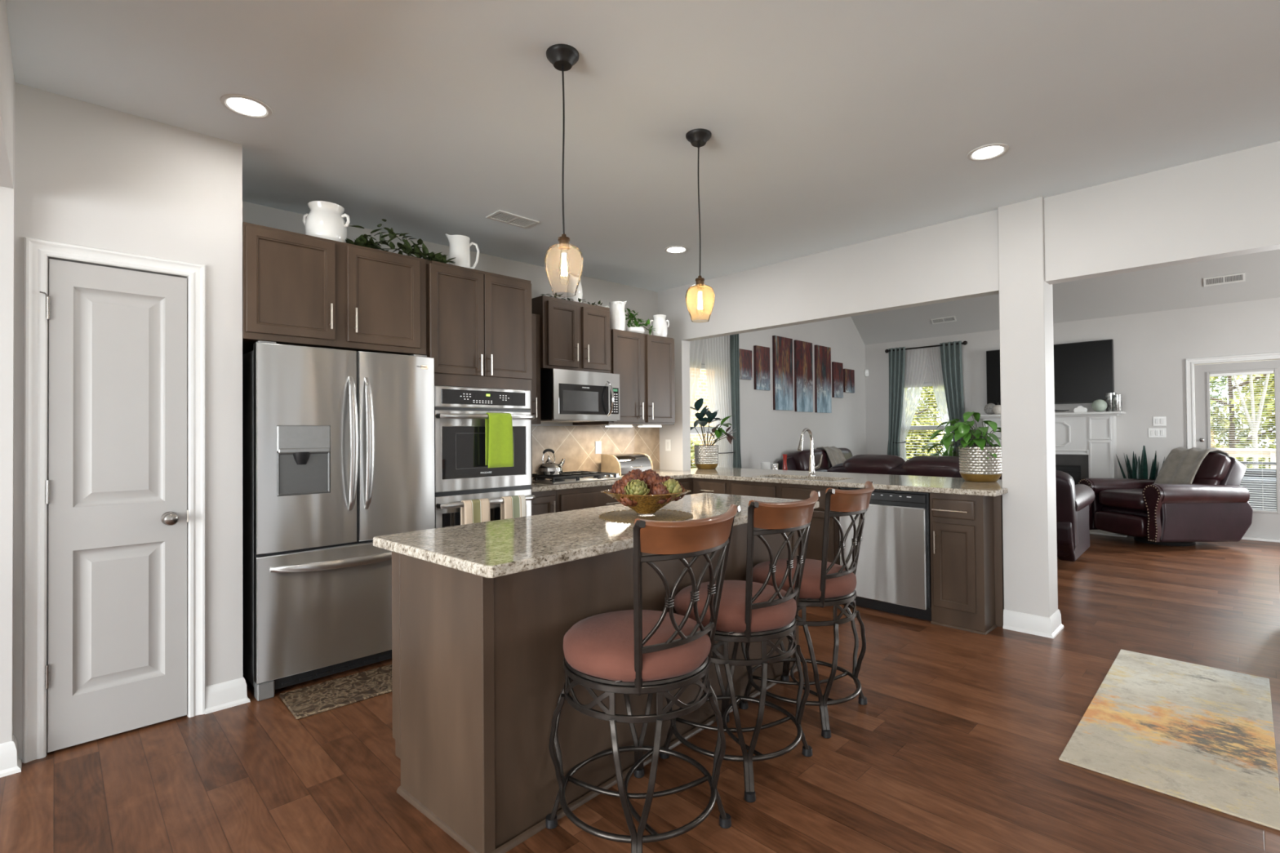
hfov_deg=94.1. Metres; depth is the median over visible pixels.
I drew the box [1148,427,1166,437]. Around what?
light switch
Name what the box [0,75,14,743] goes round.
wall
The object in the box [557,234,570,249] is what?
socket
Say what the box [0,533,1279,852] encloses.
floor
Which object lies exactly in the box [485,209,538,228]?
ceiling vent
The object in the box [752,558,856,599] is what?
seat cushion
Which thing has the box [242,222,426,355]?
upper cabinet
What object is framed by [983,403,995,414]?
ball
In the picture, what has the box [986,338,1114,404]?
television
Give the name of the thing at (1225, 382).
bushy tree
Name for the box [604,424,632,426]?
light bar
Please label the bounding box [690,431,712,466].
window pane
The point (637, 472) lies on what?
artichoke
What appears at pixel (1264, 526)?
door
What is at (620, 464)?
bread box
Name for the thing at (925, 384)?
window
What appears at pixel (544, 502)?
base cabinet
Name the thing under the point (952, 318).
ceiling vent
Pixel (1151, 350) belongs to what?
wall
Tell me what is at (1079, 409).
plaque
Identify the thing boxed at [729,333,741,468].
drape
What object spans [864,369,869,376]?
sensor
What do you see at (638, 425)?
light bar
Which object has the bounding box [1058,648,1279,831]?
runner rug
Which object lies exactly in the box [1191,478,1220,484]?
cushion
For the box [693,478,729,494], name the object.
base cabinet
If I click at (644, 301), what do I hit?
wall
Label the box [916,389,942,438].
bushy tree
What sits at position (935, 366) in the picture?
sheer curtain
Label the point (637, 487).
artichoke
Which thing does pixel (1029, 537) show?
wall pillar
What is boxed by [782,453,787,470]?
bottle
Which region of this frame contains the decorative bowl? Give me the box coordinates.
[600,488,691,516]
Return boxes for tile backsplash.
[532,426,659,478]
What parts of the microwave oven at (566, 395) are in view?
handle, control panel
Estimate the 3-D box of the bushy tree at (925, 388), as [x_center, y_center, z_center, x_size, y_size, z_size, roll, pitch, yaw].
[8.209,-0.237,18.307,3.053,4.672,2.937,0,-1,-12]
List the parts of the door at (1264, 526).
casing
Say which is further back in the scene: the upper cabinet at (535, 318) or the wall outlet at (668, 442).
the wall outlet at (668, 442)
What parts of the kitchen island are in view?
panel, corner post, shoe moulding, corner post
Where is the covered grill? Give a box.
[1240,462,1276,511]
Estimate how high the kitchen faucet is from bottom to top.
0.411 m
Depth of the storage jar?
7.41 m
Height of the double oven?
1.250 m
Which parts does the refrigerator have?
dispenser panel, door, freezer drawer, handle, handle, handle, door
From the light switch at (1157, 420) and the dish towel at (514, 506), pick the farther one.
the light switch at (1157, 420)
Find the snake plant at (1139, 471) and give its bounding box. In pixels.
[1115,445,1164,479]
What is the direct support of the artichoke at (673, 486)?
in the decorative bowl
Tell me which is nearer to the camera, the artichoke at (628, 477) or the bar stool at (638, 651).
the bar stool at (638, 651)
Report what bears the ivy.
on the upper cabinet at (644, 363)
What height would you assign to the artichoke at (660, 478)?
0.095 m
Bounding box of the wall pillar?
[997,196,1057,617]
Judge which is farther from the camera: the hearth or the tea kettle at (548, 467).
the hearth
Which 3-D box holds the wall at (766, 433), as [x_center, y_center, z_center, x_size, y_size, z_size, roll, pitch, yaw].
[1.959,-1.196,8.468,5.540,5.150,0.140,0,-1,-44]
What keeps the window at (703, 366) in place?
in the wall at (766, 433)
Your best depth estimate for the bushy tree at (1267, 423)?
14.97 m
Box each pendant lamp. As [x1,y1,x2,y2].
[544,44,583,297]
[685,128,715,323]
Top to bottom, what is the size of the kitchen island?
0.884 m
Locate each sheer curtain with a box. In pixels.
[689,338,703,417]
[703,335,732,467]
[899,345,929,461]
[926,344,952,441]
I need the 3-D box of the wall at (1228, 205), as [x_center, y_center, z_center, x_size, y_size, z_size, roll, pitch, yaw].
[2.901,-0.185,3.555,0.120,3.000,8.400,0,-1,-44]
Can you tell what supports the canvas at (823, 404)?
attached to the wall at (766, 433)
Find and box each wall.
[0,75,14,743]
[13,82,243,762]
[242,200,657,470]
[657,141,1279,471]
[701,316,866,469]
[865,297,1279,479]
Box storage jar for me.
[760,462,770,469]
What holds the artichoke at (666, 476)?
in the decorative bowl
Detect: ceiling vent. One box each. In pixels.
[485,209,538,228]
[930,315,956,324]
[1203,272,1245,286]
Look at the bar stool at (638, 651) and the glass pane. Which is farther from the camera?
the glass pane
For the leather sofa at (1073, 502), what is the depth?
5.91 m
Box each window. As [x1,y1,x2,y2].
[690,364,712,466]
[905,382,945,459]
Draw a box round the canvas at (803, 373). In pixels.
[793,339,813,412]
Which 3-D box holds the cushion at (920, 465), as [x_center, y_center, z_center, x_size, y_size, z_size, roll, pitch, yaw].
[3.135,0.515,6.295,0.382,0.406,0.665,0,-1,-44]
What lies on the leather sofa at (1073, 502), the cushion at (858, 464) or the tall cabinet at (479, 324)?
the cushion at (858, 464)
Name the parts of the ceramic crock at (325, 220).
handle, handle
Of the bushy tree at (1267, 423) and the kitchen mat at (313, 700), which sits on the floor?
the kitchen mat at (313, 700)
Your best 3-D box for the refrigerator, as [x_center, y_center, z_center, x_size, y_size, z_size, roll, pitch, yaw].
[-1.804,0.467,3.495,0.916,1.778,0.873,0,-1,-44]
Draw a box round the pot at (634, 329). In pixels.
[626,326,644,333]
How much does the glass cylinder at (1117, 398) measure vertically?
0.215 m
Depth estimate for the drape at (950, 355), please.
9.15 m
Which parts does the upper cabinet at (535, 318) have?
door, handle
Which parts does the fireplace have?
panel moulding, plaque moulding, opening moulding, panel moulding, panel moulding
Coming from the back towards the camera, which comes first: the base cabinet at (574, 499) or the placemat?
the base cabinet at (574, 499)
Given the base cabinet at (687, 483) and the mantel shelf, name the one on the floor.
the base cabinet at (687, 483)
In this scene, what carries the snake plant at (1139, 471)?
on the floor
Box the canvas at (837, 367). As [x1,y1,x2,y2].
[831,361,843,398]
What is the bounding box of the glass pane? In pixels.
[1209,370,1276,510]
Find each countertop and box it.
[373,493,819,577]
[532,466,1007,496]
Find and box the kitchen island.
[391,523,799,852]
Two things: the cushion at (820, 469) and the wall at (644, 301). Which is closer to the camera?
the wall at (644, 301)
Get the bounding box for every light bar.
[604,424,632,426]
[636,424,661,426]
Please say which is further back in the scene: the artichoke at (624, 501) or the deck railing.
the deck railing
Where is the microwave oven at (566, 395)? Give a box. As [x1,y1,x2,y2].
[540,368,619,422]
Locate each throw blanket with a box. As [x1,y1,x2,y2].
[816,446,845,466]
[1154,446,1229,484]
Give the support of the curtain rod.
attached to the wall at (1151, 350)
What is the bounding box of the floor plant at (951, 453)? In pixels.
[920,439,986,456]
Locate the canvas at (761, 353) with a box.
[753,345,770,391]
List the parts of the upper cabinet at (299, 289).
door, handle, handle, door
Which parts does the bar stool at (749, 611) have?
leg, leg, leg, post, rail, rail, crest rail, leg, post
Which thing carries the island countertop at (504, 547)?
on the kitchen island
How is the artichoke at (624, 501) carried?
in the decorative bowl
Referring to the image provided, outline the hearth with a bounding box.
[1089,529,1128,537]
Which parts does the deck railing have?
cap rail, cross rail, rail post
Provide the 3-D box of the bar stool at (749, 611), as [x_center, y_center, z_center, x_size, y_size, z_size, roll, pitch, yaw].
[0.403,0.792,2.380,0.518,1.063,0.581,0,-1,-42]
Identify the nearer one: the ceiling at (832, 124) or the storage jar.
the ceiling at (832, 124)
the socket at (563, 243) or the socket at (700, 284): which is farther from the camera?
the socket at (700, 284)
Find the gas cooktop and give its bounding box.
[532,471,622,484]
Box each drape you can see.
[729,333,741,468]
[887,346,905,456]
[939,341,964,455]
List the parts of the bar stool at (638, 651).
leg, leg, leg, post, rail, rail, crest rail, leg, post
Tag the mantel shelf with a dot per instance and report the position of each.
(1102, 415)
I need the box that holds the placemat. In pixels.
[599,509,693,523]
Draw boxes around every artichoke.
[609,482,625,502]
[610,478,621,491]
[617,472,640,486]
[618,488,637,506]
[623,479,649,499]
[628,468,646,480]
[641,472,659,488]
[644,468,658,475]
[648,482,671,504]
[653,475,667,485]
[662,475,676,481]
[662,478,682,497]
[672,482,684,501]
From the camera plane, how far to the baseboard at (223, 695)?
2.86 m
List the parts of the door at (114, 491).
knob, strike plate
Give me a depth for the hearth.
7.33 m
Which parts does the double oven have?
control panel, door, door, control glass, handle, handle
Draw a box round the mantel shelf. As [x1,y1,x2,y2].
[979,411,1125,418]
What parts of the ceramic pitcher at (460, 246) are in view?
handle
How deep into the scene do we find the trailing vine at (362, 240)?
3.55 m
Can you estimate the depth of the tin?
7.50 m
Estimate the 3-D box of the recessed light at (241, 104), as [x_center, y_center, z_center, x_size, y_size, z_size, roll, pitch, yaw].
[-1.718,-1.396,2.603,0.192,0.007,0.192,0,-1,-44]
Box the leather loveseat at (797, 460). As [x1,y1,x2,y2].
[777,448,853,471]
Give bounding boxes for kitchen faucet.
[797,428,822,475]
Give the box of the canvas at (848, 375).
[843,368,854,392]
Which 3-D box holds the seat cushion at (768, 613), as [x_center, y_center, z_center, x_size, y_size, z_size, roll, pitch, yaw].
[0.383,0.704,2.402,0.492,0.109,0.493,-1,-1,44]
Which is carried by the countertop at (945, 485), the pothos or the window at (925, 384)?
the pothos
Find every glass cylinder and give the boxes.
[1105,392,1116,411]
[1112,394,1122,411]
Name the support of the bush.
on the lawn
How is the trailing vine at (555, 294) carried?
on the upper cabinet at (575, 335)
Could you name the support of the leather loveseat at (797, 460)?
on the floor
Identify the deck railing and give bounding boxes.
[1217,448,1275,468]
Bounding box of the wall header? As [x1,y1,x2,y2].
[0,0,13,188]
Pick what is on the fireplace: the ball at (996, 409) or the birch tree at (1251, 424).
the ball at (996, 409)
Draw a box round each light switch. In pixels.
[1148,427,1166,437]
[1152,416,1166,426]
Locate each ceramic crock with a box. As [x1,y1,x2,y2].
[302,200,350,243]
[649,314,669,337]
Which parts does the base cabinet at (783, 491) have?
drawer, drawer, door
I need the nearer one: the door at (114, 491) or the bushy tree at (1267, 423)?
the door at (114, 491)
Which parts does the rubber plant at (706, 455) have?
pot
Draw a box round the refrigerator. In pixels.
[242,340,435,701]
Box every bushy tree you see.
[905,386,945,460]
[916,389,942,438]
[1209,370,1275,468]
[1209,376,1245,436]
[1210,431,1224,448]
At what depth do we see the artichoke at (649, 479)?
2.70 m
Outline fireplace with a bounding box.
[979,411,1125,484]
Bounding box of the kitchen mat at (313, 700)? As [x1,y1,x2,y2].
[279,664,391,719]
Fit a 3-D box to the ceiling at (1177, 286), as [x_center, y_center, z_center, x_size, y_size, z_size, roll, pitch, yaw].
[4.815,-2.681,5.451,5.400,2.432,8.550,0,-1,-44]
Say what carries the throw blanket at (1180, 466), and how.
on the leather recliner
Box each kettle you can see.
[534,448,564,475]
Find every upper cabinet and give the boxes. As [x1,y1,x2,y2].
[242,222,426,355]
[531,295,610,373]
[531,313,540,424]
[573,328,675,425]
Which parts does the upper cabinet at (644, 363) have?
door, handle, handle, door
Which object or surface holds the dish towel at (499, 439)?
hanging from the double oven
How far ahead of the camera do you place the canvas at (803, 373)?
8.74 m
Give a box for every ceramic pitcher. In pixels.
[445,233,479,269]
[566,274,582,302]
[604,300,626,330]
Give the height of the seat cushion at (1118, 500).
0.210 m
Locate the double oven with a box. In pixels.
[434,385,535,528]
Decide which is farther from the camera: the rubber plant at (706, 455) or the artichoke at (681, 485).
the rubber plant at (706, 455)
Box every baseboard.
[0,734,22,777]
[204,677,250,714]
[1003,608,1063,638]
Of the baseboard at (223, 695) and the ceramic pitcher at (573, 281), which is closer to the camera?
the baseboard at (223, 695)
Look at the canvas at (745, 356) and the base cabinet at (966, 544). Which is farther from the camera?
the canvas at (745, 356)
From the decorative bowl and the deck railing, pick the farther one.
the deck railing
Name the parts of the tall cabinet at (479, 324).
door, handle, handle, door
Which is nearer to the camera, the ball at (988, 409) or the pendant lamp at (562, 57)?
the pendant lamp at (562, 57)
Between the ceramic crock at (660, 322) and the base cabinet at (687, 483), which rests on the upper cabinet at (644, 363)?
the ceramic crock at (660, 322)
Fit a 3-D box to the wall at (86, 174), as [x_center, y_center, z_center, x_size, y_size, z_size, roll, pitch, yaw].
[-2.274,-0.050,2.702,0.777,2.800,0.110,0,-1,-44]
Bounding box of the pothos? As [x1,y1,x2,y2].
[926,411,1001,482]
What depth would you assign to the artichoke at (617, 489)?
2.67 m
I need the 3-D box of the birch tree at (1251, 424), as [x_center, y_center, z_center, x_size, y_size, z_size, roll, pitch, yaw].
[12.455,-1.057,11.936,2.777,6.090,2.748,0,-1,-44]
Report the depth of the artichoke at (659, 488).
2.61 m
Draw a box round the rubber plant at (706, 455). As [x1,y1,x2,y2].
[689,398,736,469]
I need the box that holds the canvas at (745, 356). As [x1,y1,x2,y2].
[738,348,752,379]
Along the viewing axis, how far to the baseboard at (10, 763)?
2.31 m
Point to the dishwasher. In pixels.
(893, 573)
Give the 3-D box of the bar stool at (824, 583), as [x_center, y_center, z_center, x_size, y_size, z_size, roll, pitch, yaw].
[0.795,0.794,2.813,0.581,1.063,0.518,-1,-1,45]
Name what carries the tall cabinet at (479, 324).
on the floor
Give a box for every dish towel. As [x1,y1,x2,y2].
[460,497,489,524]
[484,412,513,467]
[500,494,526,519]
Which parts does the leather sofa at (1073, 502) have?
arm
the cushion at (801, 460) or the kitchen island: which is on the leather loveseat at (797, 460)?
the cushion at (801, 460)
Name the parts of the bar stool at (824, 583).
leg, leg, leg, post, rail, rail, crest rail, leg, post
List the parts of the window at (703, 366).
frame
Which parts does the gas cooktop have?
burner, cooktop plate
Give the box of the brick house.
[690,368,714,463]
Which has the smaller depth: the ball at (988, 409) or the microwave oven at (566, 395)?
the microwave oven at (566, 395)
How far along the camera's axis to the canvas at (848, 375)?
9.73 m
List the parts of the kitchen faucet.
spout, lever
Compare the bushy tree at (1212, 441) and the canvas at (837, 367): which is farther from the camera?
the bushy tree at (1212, 441)
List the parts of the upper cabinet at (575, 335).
door, handle, handle, door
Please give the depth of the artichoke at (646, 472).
2.78 m
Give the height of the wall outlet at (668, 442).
0.118 m
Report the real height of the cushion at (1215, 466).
0.395 m
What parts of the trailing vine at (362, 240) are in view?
stem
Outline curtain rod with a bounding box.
[884,341,967,352]
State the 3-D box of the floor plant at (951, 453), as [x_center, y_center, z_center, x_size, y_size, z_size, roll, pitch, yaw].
[4.691,0.744,8.872,0.917,1.234,0.824,-1,-1,19]
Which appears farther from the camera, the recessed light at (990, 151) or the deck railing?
the deck railing
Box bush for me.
[690,439,702,468]
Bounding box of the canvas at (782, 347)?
[772,335,793,410]
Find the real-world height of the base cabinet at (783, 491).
0.884 m
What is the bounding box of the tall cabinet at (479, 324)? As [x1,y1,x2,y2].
[426,260,532,515]
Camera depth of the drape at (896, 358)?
9.77 m
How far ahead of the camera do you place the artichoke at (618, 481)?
2.75 m
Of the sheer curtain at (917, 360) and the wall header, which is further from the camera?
the sheer curtain at (917, 360)
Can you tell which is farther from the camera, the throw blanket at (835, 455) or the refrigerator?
the throw blanket at (835, 455)
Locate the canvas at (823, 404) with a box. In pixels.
[813,345,831,413]
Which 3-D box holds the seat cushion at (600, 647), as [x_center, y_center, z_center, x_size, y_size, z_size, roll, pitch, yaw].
[-0.009,0.702,1.981,0.493,0.109,0.492,0,-1,-44]
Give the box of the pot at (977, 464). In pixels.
[958,446,1001,482]
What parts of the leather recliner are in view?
arm, footrest panel, arm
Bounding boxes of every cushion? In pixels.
[563,609,711,682]
[673,580,796,632]
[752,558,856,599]
[786,448,829,471]
[807,467,829,471]
[822,448,853,468]
[842,454,905,474]
[901,455,959,477]
[1098,488,1146,511]
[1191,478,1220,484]
[1194,452,1231,480]
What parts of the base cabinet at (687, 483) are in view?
drawer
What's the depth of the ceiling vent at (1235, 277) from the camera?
6.89 m
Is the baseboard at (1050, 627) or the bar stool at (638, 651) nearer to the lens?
the bar stool at (638, 651)
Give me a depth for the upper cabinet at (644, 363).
5.34 m
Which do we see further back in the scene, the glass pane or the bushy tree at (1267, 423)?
the bushy tree at (1267, 423)
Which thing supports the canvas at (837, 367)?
attached to the wall at (766, 433)
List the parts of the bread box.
panel, panel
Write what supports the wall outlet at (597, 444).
attached to the tile backsplash
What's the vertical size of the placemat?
0.007 m
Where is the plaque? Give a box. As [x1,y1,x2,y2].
[1073,405,1088,412]
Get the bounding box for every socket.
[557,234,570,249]
[695,275,704,288]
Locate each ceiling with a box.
[5,0,1279,292]
[851,248,1279,345]
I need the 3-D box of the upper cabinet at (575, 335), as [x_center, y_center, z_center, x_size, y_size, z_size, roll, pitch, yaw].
[-0.662,-0.720,4.951,0.683,0.555,0.580,0,-1,-44]
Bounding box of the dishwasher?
[838,487,931,621]
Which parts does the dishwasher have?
control panel, pocket handle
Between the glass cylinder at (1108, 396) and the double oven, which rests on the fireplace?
the glass cylinder at (1108, 396)
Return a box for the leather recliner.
[1077,452,1253,546]
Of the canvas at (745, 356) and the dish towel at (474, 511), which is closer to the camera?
the dish towel at (474, 511)
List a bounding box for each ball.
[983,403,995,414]
[992,404,1000,414]
[1091,399,1106,412]
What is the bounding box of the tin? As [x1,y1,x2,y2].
[770,462,777,469]
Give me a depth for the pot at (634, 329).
5.38 m
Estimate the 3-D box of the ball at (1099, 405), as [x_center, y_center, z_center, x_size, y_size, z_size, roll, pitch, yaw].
[5.981,-0.271,7.754,0.164,0.164,0.164,0,-1,-44]
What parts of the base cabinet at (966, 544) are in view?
handle, handle, drawer, door, shoe moulding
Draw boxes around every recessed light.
[219,93,272,118]
[664,245,688,253]
[966,142,1008,160]
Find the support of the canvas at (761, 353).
attached to the wall at (766, 433)
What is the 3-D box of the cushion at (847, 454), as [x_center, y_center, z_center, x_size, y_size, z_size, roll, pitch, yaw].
[2.931,0.527,9.012,0.767,0.406,0.382,0,-1,-44]
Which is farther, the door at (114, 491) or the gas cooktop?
the gas cooktop
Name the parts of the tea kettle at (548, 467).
lid, spout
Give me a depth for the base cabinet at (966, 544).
3.91 m
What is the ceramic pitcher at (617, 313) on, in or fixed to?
on the upper cabinet at (644, 363)
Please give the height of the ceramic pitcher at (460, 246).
0.252 m
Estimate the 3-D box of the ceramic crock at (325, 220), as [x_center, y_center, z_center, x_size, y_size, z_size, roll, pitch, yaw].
[-1.759,-1.122,3.341,0.213,0.223,0.211,0,-1,-39]
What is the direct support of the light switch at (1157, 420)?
attached to the wall at (1151, 350)
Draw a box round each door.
[22,236,205,763]
[1185,351,1279,542]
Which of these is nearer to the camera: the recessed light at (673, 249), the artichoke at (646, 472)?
the artichoke at (646, 472)
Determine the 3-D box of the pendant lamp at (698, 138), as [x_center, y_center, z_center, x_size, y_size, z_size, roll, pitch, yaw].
[0.291,-0.971,2.913,0.143,0.914,0.143,0,-1,-44]
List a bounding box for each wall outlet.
[595,440,601,453]
[665,439,671,451]
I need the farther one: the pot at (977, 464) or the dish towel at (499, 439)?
the pot at (977, 464)
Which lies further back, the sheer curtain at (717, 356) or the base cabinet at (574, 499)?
the sheer curtain at (717, 356)
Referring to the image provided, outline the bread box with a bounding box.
[600,453,653,475]
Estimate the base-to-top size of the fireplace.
1.525 m
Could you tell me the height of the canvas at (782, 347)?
1.027 m
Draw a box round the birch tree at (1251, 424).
[1215,373,1272,468]
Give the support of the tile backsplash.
attached to the wall at (644, 301)
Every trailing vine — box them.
[345,218,457,263]
[541,292,602,305]
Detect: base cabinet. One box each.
[532,489,556,515]
[555,484,621,511]
[675,477,693,495]
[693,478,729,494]
[729,480,839,564]
[929,492,1004,635]
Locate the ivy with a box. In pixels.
[624,307,656,334]
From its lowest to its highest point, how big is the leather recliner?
1.028 m
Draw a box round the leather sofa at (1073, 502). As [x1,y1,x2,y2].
[826,454,1094,561]
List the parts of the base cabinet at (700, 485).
drawer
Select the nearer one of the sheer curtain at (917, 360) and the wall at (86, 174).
the wall at (86, 174)
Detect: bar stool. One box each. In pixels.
[545,504,740,852]
[659,490,820,802]
[739,480,874,738]
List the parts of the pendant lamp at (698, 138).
cord, bulb, lamp shade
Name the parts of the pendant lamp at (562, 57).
cord, lamp shade, bulb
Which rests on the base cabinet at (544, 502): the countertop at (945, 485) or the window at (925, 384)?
the countertop at (945, 485)

